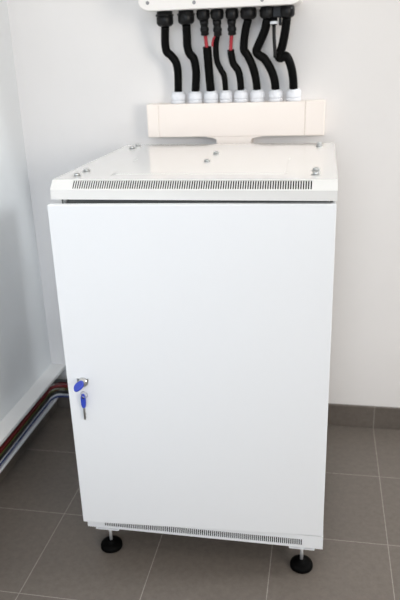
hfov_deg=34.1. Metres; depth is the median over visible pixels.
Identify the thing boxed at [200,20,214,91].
cable
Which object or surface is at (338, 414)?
baseboard
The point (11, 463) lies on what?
baseboard
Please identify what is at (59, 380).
cable
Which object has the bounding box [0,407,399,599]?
floor
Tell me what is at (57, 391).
cable
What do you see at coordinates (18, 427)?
cable
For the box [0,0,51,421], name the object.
wall
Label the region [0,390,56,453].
cable
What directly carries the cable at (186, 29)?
attached to the inverter
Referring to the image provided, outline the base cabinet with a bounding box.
[47,142,337,573]
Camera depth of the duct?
1.91 m
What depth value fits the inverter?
1.75 m
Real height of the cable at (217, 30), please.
0.207 m
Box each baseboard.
[0,401,57,482]
[57,393,399,429]
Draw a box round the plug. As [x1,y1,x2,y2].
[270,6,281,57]
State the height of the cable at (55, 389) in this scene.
0.006 m
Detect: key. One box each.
[74,381,83,391]
[81,394,85,419]
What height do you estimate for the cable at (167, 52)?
0.197 m
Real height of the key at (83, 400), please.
0.068 m
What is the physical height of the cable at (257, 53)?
0.207 m
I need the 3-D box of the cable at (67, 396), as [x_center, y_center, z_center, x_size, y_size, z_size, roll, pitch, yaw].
[-0.543,0.734,1.284,0.368,0.008,2.215,2,21,10]
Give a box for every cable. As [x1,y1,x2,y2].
[0,379,67,446]
[0,384,67,451]
[0,389,67,455]
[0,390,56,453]
[0,390,68,460]
[0,394,68,462]
[0,395,68,465]
[161,27,181,91]
[182,24,199,91]
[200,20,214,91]
[211,20,227,90]
[227,20,243,89]
[240,19,260,89]
[252,19,279,89]
[275,18,297,89]
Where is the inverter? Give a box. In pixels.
[138,0,302,26]
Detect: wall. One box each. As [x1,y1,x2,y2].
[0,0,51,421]
[7,0,399,407]
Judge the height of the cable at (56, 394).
0.005 m
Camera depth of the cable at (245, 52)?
1.83 m
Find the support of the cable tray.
attached to the wall at (25, 355)
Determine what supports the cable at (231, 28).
attached to the inverter
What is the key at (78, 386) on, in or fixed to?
attached to the base cabinet
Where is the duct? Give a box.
[147,88,324,143]
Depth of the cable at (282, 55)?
1.81 m
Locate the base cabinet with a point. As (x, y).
(194, 282)
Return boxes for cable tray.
[0,364,65,472]
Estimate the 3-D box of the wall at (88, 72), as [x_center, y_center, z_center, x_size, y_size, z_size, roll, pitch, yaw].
[1.140,-0.826,1.716,3.686,2.700,0.100,2,21,10]

